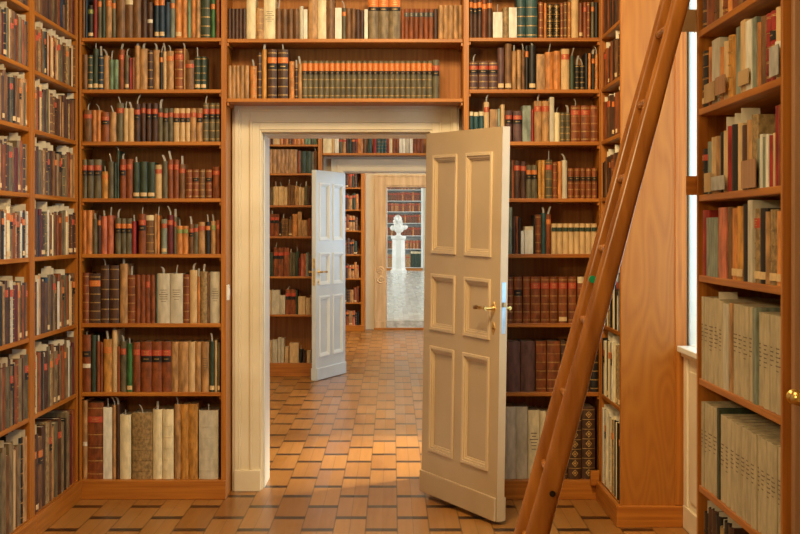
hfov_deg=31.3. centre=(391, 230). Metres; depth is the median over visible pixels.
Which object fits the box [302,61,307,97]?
book
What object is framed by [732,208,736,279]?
book
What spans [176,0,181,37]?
book
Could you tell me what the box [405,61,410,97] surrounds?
book
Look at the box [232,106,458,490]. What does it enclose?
door frame
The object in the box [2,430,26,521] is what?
book
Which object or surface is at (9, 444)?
book
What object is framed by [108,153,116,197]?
book
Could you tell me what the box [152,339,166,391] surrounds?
book
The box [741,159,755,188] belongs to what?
card
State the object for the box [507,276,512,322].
book
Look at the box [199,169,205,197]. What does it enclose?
book
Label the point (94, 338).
book
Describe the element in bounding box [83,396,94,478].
book
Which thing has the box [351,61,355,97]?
book
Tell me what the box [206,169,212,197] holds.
book
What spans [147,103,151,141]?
book
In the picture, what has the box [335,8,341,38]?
book
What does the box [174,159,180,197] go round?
book
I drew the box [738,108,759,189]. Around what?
book
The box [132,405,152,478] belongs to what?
book
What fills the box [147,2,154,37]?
book
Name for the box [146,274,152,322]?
book
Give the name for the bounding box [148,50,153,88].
book
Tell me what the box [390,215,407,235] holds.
bust
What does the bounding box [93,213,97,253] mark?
book
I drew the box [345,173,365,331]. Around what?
bookcase
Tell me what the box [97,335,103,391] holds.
book
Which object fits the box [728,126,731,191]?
book
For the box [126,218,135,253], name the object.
book
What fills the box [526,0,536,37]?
book
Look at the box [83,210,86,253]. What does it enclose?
book
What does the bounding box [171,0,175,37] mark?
book
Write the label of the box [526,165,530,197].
book
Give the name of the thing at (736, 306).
volume
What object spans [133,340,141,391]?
book
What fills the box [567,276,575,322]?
book
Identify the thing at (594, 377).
book
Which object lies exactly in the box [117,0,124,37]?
book
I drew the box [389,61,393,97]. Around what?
book
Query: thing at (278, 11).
book
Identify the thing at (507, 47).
book
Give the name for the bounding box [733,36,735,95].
book
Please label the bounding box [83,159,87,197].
book
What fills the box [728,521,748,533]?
book
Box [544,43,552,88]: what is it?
book
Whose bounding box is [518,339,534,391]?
book
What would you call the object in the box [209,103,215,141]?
book
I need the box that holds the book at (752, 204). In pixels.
[748,200,780,281]
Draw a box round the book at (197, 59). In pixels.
[195,48,200,88]
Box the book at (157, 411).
[153,401,167,478]
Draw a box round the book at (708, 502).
[704,501,712,533]
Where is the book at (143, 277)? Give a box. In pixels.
[141,274,147,322]
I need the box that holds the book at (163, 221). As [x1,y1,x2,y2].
[161,219,166,253]
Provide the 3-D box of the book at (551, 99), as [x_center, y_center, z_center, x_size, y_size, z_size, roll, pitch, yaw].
[0.927,-0.647,8.387,0.025,0.259,0.186,0,0,0]
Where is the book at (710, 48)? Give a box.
[709,47,711,104]
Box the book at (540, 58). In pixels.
[536,54,544,88]
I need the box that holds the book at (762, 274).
[759,208,780,283]
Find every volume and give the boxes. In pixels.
[701,296,759,378]
[701,401,733,486]
[705,297,762,380]
[705,402,737,489]
[708,404,743,493]
[709,298,713,383]
[713,407,745,496]
[714,292,780,385]
[719,301,780,387]
[721,414,763,503]
[726,417,769,507]
[731,420,775,511]
[733,304,780,394]
[736,423,780,516]
[738,305,780,396]
[741,426,780,520]
[743,306,780,399]
[746,428,780,524]
[749,307,752,401]
[751,432,780,529]
[758,435,780,531]
[759,312,780,406]
[761,437,780,533]
[763,313,780,409]
[767,440,780,533]
[770,314,780,412]
[771,443,780,533]
[776,316,780,414]
[778,446,780,533]
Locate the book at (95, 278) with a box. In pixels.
[90,272,100,322]
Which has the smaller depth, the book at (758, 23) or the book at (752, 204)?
the book at (758, 23)
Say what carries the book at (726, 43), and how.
on the bookcase at (711, 119)
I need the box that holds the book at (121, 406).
[115,397,126,478]
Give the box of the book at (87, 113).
[84,104,91,141]
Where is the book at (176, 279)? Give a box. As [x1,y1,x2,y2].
[170,265,187,322]
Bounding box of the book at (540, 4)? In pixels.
[537,2,542,37]
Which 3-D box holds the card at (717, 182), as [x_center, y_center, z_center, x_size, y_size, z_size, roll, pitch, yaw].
[1.018,-0.150,4.468,0.003,0.044,0.178,0,0,0]
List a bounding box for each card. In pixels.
[704,81,714,103]
[704,172,710,191]
[711,175,724,190]
[715,74,724,95]
[738,68,748,86]
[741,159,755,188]
[769,44,778,77]
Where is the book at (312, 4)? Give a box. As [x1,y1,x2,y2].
[308,0,317,38]
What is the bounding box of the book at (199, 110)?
[197,108,202,141]
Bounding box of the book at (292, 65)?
[289,61,295,97]
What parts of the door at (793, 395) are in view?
knob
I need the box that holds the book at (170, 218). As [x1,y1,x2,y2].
[167,206,174,253]
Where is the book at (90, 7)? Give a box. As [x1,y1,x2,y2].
[88,5,93,37]
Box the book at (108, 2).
[106,0,111,37]
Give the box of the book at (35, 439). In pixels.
[35,439,36,513]
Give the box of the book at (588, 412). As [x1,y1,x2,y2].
[581,402,594,478]
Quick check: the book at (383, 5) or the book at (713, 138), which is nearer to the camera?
the book at (713, 138)
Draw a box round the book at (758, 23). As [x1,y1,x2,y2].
[757,22,760,85]
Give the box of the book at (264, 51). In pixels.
[262,44,267,97]
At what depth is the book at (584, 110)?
8.30 m
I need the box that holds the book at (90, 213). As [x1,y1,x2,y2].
[87,210,97,253]
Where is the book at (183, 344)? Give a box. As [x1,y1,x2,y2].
[179,339,192,391]
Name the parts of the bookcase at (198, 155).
panel, shelf, shelf, shelf, shelf, shelf, shelf, shelf, shelf, panel, panel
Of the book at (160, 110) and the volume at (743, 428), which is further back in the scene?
the book at (160, 110)
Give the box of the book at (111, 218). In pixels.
[108,207,117,253]
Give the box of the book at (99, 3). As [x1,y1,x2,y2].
[97,0,101,37]
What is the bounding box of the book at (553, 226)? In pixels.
[551,224,556,253]
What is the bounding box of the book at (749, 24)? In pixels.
[746,19,752,90]
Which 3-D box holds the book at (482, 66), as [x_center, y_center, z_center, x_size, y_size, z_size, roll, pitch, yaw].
[0.530,-0.902,8.361,0.054,0.163,0.133,0,0,0]
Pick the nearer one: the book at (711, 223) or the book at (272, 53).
the book at (711, 223)
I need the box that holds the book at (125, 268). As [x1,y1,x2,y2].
[120,259,134,322]
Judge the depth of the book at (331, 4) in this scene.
8.30 m
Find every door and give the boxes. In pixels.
[309,170,345,380]
[419,126,511,521]
[786,0,799,533]
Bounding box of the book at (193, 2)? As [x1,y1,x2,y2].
[191,0,195,37]
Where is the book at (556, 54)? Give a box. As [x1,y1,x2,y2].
[553,51,559,88]
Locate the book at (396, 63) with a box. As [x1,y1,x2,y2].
[394,61,399,97]
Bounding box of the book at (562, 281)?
[557,276,566,322]
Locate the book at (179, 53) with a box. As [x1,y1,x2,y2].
[175,49,183,88]
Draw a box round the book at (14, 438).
[6,435,20,525]
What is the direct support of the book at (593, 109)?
on the bookcase at (577, 154)
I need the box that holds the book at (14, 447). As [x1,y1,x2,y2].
[13,446,16,527]
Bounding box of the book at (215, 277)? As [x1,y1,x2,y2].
[210,271,220,322]
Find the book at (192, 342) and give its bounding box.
[189,339,198,391]
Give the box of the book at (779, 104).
[779,104,780,185]
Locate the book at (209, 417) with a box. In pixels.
[199,404,220,478]
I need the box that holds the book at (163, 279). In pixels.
[157,267,174,322]
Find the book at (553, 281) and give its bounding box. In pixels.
[549,276,557,322]
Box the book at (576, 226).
[574,224,579,253]
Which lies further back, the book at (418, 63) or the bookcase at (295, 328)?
the bookcase at (295, 328)
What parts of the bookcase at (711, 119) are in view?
shelf, shelf, shelf, shelf, shelf, shelf, panel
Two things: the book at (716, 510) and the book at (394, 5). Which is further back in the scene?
the book at (394, 5)
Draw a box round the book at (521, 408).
[513,402,527,478]
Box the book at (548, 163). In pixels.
[545,151,551,197]
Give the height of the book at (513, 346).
0.294 m
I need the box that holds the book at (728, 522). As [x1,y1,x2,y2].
[724,517,733,533]
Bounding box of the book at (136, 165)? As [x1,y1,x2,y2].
[133,157,139,197]
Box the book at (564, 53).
[560,49,568,88]
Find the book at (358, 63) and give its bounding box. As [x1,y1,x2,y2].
[356,61,361,97]
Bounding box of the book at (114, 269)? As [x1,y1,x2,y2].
[110,264,119,322]
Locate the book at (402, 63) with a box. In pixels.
[400,61,404,97]
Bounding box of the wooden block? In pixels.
[590,470,598,485]
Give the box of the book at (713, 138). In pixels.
[712,137,715,193]
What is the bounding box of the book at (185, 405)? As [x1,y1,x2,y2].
[181,400,190,478]
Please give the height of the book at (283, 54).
0.315 m
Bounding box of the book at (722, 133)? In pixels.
[721,132,723,191]
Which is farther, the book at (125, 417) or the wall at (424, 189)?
the wall at (424, 189)
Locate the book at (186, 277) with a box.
[183,273,189,322]
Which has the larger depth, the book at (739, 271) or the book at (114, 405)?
the book at (114, 405)
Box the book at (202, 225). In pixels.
[199,222,205,253]
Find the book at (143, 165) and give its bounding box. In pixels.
[140,162,147,197]
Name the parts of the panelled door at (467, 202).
panel moulding, panel moulding, panel moulding, panel moulding, panel moulding, panel moulding, lever, door handle, keyhole plate, lock plate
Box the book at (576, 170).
[574,168,579,197]
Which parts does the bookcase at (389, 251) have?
shelf, shelf, panel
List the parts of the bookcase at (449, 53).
panel, shelf, shelf, panel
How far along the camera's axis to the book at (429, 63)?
8.30 m
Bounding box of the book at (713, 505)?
[708,503,715,533]
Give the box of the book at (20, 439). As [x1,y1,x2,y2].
[0,432,22,523]
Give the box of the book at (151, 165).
[148,162,158,197]
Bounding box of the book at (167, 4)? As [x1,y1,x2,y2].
[165,2,170,37]
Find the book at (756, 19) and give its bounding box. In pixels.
[753,16,761,87]
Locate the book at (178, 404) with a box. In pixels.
[175,397,183,478]
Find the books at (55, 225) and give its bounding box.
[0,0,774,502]
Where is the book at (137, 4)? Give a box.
[133,0,141,37]
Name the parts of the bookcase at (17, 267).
shelf, shelf, shelf, shelf, shelf, shelf, shelf, shelf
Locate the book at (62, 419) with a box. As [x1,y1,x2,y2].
[61,418,66,489]
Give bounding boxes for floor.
[42,329,688,533]
[387,270,423,319]
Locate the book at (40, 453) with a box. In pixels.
[38,435,42,509]
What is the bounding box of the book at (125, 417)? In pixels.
[120,410,133,478]
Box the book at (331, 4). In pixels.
[327,0,335,38]
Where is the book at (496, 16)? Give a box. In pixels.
[492,4,501,37]
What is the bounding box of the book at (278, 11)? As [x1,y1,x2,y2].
[276,0,281,38]
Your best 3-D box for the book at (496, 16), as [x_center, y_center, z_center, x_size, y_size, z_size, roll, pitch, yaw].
[0.613,-1.218,8.361,0.055,0.197,0.130,0,0,0]
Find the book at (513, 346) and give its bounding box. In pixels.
[506,339,519,391]
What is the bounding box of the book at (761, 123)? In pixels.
[752,114,774,188]
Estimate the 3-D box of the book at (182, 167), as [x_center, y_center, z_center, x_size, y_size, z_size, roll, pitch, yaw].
[-1.218,-0.313,8.369,0.035,0.246,0.146,0,0,0]
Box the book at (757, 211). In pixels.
[754,209,759,282]
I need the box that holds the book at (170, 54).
[167,45,174,88]
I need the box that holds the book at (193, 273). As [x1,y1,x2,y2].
[190,263,201,322]
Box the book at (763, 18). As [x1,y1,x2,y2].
[761,15,766,84]
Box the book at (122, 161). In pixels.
[120,154,125,197]
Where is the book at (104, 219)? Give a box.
[101,210,107,253]
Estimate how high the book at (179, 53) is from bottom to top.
0.237 m
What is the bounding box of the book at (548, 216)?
[546,207,550,253]
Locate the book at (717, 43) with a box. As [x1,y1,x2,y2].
[712,37,728,103]
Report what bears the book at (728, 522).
on the bookcase at (711, 119)
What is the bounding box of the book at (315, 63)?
[313,61,318,97]
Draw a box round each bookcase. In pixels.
[0,0,36,533]
[33,0,81,533]
[79,0,231,499]
[226,0,463,108]
[270,139,323,376]
[322,139,425,156]
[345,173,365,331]
[387,188,422,267]
[461,0,599,499]
[596,0,686,526]
[697,0,790,533]
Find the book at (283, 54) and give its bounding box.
[278,44,289,97]
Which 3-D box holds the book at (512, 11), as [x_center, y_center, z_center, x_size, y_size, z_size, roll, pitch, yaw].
[0.701,-1.208,8.357,0.046,0.177,0.130,0,0,0]
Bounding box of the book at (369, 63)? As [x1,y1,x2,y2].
[367,61,372,97]
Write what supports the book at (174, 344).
on the bookcase at (198, 155)
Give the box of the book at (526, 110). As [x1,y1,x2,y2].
[520,106,530,141]
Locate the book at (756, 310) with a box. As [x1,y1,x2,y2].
[753,307,780,404]
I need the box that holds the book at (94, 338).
[91,332,103,391]
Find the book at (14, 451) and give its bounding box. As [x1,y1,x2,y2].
[13,450,15,529]
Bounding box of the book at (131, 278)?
[128,266,137,322]
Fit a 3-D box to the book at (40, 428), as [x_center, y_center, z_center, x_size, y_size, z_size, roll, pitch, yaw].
[-1.937,1.231,7.500,0.235,0.417,0.072,0,0,0]
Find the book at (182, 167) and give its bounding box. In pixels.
[179,156,188,197]
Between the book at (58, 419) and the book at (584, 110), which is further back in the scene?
the book at (584, 110)
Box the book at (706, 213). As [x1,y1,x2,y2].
[703,210,717,275]
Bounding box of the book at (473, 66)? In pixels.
[469,54,477,88]
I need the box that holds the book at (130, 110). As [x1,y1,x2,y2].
[128,102,133,141]
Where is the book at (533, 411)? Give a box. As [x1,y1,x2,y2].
[528,405,538,478]
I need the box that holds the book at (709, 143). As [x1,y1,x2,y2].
[708,141,711,193]
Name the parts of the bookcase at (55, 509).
panel, shelf, shelf, shelf, shelf, shelf, shelf, shelf, shelf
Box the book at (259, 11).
[256,8,263,38]
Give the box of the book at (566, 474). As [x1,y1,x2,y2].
[564,466,567,478]
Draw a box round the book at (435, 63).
[432,60,438,97]
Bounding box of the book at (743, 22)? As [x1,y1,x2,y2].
[741,19,749,92]
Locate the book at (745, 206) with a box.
[743,204,747,281]
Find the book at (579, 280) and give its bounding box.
[576,276,583,305]
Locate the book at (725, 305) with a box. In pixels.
[723,303,728,390]
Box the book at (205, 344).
[202,339,210,391]
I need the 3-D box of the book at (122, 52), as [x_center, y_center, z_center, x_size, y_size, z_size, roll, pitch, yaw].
[-1.571,-0.954,8.379,0.032,0.268,0.172,0,0,0]
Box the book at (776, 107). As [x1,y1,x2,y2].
[775,105,778,185]
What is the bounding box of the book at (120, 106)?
[117,97,127,141]
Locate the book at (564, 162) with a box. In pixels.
[561,154,566,197]
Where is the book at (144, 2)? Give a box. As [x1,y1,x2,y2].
[142,0,148,37]
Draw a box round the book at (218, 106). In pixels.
[216,103,220,141]
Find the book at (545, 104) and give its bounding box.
[542,101,548,141]
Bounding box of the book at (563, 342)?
[557,338,566,363]
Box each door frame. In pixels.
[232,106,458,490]
[331,159,425,172]
[374,175,425,327]
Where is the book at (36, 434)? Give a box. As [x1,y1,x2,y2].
[35,424,38,511]
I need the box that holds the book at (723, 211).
[718,207,727,278]
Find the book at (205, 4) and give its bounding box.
[201,0,210,37]
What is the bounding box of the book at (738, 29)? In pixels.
[736,26,740,94]
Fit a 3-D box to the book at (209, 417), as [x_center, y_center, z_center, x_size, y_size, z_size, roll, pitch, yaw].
[-1.065,1.222,8.415,0.112,0.435,0.237,0,0,0]
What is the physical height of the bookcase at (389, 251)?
3.970 m
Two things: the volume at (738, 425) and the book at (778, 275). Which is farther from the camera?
the volume at (738, 425)
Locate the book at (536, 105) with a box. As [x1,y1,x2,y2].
[532,95,541,141]
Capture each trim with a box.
[374,328,423,329]
[683,358,696,533]
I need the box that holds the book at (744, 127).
[742,125,746,189]
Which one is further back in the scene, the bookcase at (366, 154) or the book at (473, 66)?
the bookcase at (366, 154)
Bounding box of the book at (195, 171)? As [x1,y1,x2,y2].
[193,169,198,197]
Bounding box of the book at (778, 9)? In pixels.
[775,6,780,78]
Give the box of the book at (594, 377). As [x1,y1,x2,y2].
[590,351,597,391]
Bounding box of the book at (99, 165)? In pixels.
[94,159,106,197]
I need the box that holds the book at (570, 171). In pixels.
[567,168,573,197]
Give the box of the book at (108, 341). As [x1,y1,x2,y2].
[104,331,111,391]
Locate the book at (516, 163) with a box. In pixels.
[514,161,519,197]
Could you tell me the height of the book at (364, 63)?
0.218 m
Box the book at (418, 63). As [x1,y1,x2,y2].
[416,61,420,97]
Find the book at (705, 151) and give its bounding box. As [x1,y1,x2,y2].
[702,149,707,194]
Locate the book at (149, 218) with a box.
[146,215,153,253]
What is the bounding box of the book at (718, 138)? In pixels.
[716,136,720,192]
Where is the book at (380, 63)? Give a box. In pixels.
[378,61,383,97]
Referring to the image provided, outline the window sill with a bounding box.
[677,345,696,362]
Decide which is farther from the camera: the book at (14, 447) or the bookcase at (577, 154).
the bookcase at (577, 154)
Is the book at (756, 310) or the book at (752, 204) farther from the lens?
the book at (752, 204)
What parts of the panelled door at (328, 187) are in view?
lock plate, panel moulding, panel moulding, panel moulding, panel moulding, panel moulding, panel moulding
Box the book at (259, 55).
[257,53,261,97]
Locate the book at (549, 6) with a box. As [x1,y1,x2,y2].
[547,4,552,37]
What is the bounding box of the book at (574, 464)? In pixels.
[568,418,580,478]
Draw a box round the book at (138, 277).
[136,274,142,322]
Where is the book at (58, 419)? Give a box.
[35,417,61,494]
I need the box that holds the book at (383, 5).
[378,0,388,38]
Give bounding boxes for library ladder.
[514,0,689,533]
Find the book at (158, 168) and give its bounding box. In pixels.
[155,165,161,197]
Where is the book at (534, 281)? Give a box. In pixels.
[530,276,539,322]
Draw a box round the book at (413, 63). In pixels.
[411,61,415,97]
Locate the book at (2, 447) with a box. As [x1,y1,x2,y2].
[0,440,5,533]
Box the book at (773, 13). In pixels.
[770,10,775,80]
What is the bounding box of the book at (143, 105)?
[141,103,146,141]
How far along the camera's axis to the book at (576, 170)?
8.30 m
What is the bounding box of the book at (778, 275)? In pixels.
[776,211,780,285]
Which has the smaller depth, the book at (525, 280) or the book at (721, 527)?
the book at (721, 527)
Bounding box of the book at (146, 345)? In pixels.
[141,339,156,391]
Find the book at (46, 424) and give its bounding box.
[35,422,48,503]
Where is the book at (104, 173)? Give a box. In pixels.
[102,167,107,197]
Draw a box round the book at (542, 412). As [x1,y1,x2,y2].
[536,406,545,440]
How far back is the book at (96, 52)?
8.30 m
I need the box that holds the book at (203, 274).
[200,264,211,322]
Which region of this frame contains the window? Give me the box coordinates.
[689,0,696,344]
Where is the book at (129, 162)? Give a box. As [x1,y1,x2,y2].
[126,159,135,197]
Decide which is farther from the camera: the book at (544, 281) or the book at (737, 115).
the book at (544, 281)
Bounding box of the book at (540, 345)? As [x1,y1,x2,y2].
[532,338,545,391]
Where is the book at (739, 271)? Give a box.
[736,206,742,280]
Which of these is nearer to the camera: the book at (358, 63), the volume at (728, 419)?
the volume at (728, 419)
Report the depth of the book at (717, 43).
4.54 m
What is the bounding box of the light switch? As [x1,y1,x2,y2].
[226,284,229,299]
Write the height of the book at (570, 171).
0.176 m
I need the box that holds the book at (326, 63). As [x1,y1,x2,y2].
[324,61,328,97]
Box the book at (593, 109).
[590,106,597,141]
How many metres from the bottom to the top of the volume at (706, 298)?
0.272 m
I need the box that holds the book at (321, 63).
[319,61,323,97]
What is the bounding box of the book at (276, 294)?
[272,289,280,313]
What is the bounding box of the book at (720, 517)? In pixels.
[716,512,728,533]
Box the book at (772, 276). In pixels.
[769,209,780,284]
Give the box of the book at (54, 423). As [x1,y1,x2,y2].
[52,421,57,497]
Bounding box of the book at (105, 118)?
[101,112,109,141]
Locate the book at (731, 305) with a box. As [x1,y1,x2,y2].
[729,303,780,392]
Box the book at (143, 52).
[140,43,147,88]
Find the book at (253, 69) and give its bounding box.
[250,60,256,97]
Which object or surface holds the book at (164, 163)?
on the bookcase at (198, 155)
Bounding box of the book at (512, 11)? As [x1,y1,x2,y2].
[508,7,516,37]
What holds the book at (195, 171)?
on the bookcase at (198, 155)
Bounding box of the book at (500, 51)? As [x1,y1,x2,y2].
[496,48,503,88]
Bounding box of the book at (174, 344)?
[171,339,182,391]
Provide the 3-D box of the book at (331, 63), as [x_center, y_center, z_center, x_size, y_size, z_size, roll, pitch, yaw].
[-0.349,-0.879,8.374,0.030,0.218,0.160,0,0,0]
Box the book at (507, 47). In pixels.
[503,43,510,88]
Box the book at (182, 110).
[180,108,185,141]
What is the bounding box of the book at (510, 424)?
[505,402,515,478]
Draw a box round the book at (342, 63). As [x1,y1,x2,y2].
[340,61,345,97]
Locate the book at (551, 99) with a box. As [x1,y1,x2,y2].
[546,97,553,141]
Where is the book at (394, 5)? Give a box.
[389,0,399,38]
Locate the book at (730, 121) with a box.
[724,117,734,191]
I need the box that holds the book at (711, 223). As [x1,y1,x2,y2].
[706,217,717,276]
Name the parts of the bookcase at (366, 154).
shelf, panel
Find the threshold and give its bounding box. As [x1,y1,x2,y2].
[386,320,423,327]
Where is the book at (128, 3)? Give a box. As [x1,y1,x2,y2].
[125,0,132,37]
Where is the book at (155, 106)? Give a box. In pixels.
[152,103,159,141]
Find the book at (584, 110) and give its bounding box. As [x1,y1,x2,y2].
[580,106,589,141]
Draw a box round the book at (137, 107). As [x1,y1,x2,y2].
[134,95,140,141]
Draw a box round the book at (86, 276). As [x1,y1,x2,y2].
[83,272,95,322]
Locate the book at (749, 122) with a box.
[747,120,751,188]
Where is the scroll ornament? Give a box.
[376,266,384,283]
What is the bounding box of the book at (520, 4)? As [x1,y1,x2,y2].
[514,0,525,37]
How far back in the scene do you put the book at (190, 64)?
8.30 m
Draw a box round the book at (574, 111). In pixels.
[568,99,579,141]
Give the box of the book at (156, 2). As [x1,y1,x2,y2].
[154,0,158,37]
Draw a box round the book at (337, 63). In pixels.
[335,61,339,97]
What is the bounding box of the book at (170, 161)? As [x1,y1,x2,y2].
[168,151,173,197]
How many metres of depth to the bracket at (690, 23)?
4.80 m
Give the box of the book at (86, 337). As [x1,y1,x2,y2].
[83,331,98,391]
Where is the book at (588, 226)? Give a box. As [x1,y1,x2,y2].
[585,224,590,253]
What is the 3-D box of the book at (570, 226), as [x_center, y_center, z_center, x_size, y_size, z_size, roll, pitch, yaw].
[1.041,0.045,8.356,0.031,0.176,0.133,0,0,0]
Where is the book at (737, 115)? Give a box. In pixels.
[732,113,740,190]
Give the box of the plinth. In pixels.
[387,268,422,270]
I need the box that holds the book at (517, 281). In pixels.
[513,276,521,322]
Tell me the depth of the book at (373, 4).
8.30 m
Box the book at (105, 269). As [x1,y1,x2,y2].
[101,259,115,322]
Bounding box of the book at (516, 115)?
[512,111,521,141]
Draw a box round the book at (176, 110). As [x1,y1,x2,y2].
[174,108,179,141]
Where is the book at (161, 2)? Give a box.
[159,0,168,37]
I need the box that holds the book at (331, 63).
[329,61,334,97]
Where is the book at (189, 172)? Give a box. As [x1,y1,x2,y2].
[186,169,192,197]
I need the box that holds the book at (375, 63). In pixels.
[373,61,377,97]
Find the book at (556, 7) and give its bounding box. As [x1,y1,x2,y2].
[553,4,559,37]
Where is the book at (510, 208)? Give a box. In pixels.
[508,207,511,253]
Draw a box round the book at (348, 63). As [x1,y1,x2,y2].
[346,61,350,97]
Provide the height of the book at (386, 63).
0.218 m
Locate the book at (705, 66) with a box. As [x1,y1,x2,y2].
[702,50,708,107]
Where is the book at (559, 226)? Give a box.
[557,224,562,253]
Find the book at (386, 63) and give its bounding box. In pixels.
[384,61,388,97]
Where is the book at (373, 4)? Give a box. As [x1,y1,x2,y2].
[369,0,377,38]
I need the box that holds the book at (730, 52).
[728,34,735,96]
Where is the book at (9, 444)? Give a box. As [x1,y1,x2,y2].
[4,441,12,532]
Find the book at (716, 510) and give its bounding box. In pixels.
[711,506,722,533]
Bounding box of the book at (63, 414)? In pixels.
[40,411,68,487]
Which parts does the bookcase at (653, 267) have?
panel, shelf, shelf, shelf, shelf, shelf, shelf, panel, veneer panel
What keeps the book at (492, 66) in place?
on the bookcase at (577, 154)
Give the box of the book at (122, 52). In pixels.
[119,44,128,88]
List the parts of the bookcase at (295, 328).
shelf, shelf, shelf, shelf, shelf, shelf, panel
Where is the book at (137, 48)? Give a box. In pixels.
[135,43,142,88]
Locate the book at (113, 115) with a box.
[110,106,116,141]
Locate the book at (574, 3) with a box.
[568,0,577,37]
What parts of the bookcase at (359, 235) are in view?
shelf, shelf, shelf, shelf, panel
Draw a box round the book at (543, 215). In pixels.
[539,207,545,253]
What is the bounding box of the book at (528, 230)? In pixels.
[523,226,532,253]
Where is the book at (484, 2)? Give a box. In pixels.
[482,0,486,37]
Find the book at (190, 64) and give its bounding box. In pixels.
[186,60,194,88]
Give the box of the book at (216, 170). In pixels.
[213,167,220,197]
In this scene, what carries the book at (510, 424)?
on the bookcase at (577, 154)
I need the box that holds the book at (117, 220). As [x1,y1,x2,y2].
[115,209,120,253]
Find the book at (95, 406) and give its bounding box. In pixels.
[88,398,110,478]
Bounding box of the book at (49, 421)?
[35,420,51,500]
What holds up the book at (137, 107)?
on the bookcase at (198, 155)
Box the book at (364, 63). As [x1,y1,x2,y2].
[362,61,366,97]
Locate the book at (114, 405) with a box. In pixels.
[111,397,119,478]
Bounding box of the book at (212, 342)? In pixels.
[209,333,214,391]
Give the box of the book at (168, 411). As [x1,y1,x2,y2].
[163,405,174,478]
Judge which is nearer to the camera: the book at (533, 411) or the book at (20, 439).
the book at (20, 439)
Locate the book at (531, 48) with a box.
[528,43,535,88]
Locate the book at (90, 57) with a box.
[88,55,92,88]
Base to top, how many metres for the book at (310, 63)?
0.218 m
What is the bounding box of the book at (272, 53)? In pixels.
[268,49,277,97]
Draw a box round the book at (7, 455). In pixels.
[6,454,8,533]
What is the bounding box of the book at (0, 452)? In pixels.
[0,452,1,533]
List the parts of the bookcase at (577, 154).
panel, shelf, shelf, shelf, shelf, shelf, shelf, shelf, shelf, panel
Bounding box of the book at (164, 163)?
[162,155,167,197]
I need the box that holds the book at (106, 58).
[103,49,113,88]
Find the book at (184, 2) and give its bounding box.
[182,0,186,37]
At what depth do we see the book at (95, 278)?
8.30 m
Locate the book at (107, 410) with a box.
[103,398,113,478]
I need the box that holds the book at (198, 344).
[195,339,205,391]
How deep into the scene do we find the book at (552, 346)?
8.30 m
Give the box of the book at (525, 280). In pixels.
[522,276,529,322]
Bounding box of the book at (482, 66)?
[478,62,487,88]
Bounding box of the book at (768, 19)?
[766,13,770,81]
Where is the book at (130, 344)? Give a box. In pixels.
[127,338,132,391]
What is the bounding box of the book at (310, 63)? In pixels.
[308,61,312,97]
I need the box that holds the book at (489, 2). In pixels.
[487,0,491,37]
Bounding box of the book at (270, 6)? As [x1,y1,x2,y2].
[264,0,277,38]
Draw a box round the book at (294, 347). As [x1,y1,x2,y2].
[290,342,299,362]
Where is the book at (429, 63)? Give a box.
[427,61,431,97]
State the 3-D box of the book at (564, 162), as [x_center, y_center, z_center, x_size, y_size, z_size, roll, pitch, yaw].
[0.998,-0.319,8.376,0.038,0.259,0.160,0,0,0]
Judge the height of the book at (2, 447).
0.455 m
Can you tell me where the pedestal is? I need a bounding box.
[391,236,406,272]
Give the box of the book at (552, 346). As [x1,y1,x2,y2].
[543,338,559,391]
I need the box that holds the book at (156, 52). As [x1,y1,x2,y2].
[154,43,162,88]
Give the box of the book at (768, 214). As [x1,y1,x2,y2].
[766,212,770,283]
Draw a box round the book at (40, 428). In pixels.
[37,425,44,506]
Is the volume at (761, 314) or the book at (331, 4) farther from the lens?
the book at (331, 4)
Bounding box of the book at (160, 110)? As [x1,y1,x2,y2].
[158,99,162,141]
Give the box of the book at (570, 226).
[568,224,573,253]
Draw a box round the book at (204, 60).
[201,57,208,88]
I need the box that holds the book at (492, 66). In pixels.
[488,62,496,88]
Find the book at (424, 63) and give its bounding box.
[421,61,426,97]
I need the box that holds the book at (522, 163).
[520,161,525,197]
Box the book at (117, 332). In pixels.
[112,327,123,391]
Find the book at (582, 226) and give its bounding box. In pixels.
[580,224,585,253]
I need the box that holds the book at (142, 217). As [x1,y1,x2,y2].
[139,207,149,253]
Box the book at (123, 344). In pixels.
[120,335,132,391]
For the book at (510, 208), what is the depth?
8.30 m
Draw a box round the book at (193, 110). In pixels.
[191,108,196,141]
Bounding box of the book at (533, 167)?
[531,165,536,197]
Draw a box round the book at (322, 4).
[318,0,326,38]
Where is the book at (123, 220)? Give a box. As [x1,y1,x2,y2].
[121,218,125,253]
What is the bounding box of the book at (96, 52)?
[93,43,103,88]
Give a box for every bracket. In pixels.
[682,9,696,32]
[686,176,696,194]
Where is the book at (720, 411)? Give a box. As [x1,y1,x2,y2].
[717,408,757,499]
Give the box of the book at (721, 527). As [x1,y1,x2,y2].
[720,519,727,533]
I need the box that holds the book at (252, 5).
[247,0,257,38]
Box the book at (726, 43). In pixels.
[724,41,728,98]
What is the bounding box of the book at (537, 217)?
[535,215,540,253]
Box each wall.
[78,0,460,480]
[324,157,425,170]
[366,173,425,328]
[423,188,425,269]
[687,6,688,345]
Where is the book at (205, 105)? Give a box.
[203,96,208,141]
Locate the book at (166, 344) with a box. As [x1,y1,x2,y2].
[162,339,175,391]
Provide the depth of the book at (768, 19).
3.92 m
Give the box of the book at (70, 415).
[69,414,71,484]
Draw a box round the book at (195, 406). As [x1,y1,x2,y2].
[189,399,202,478]
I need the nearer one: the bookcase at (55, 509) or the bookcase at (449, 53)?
the bookcase at (55, 509)
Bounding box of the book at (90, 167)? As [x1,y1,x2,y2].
[87,159,93,197]
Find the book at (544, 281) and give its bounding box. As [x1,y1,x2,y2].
[540,276,548,322]
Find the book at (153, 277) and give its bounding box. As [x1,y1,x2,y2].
[151,274,155,322]
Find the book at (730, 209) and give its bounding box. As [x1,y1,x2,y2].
[728,207,736,278]
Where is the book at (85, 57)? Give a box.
[83,55,87,88]

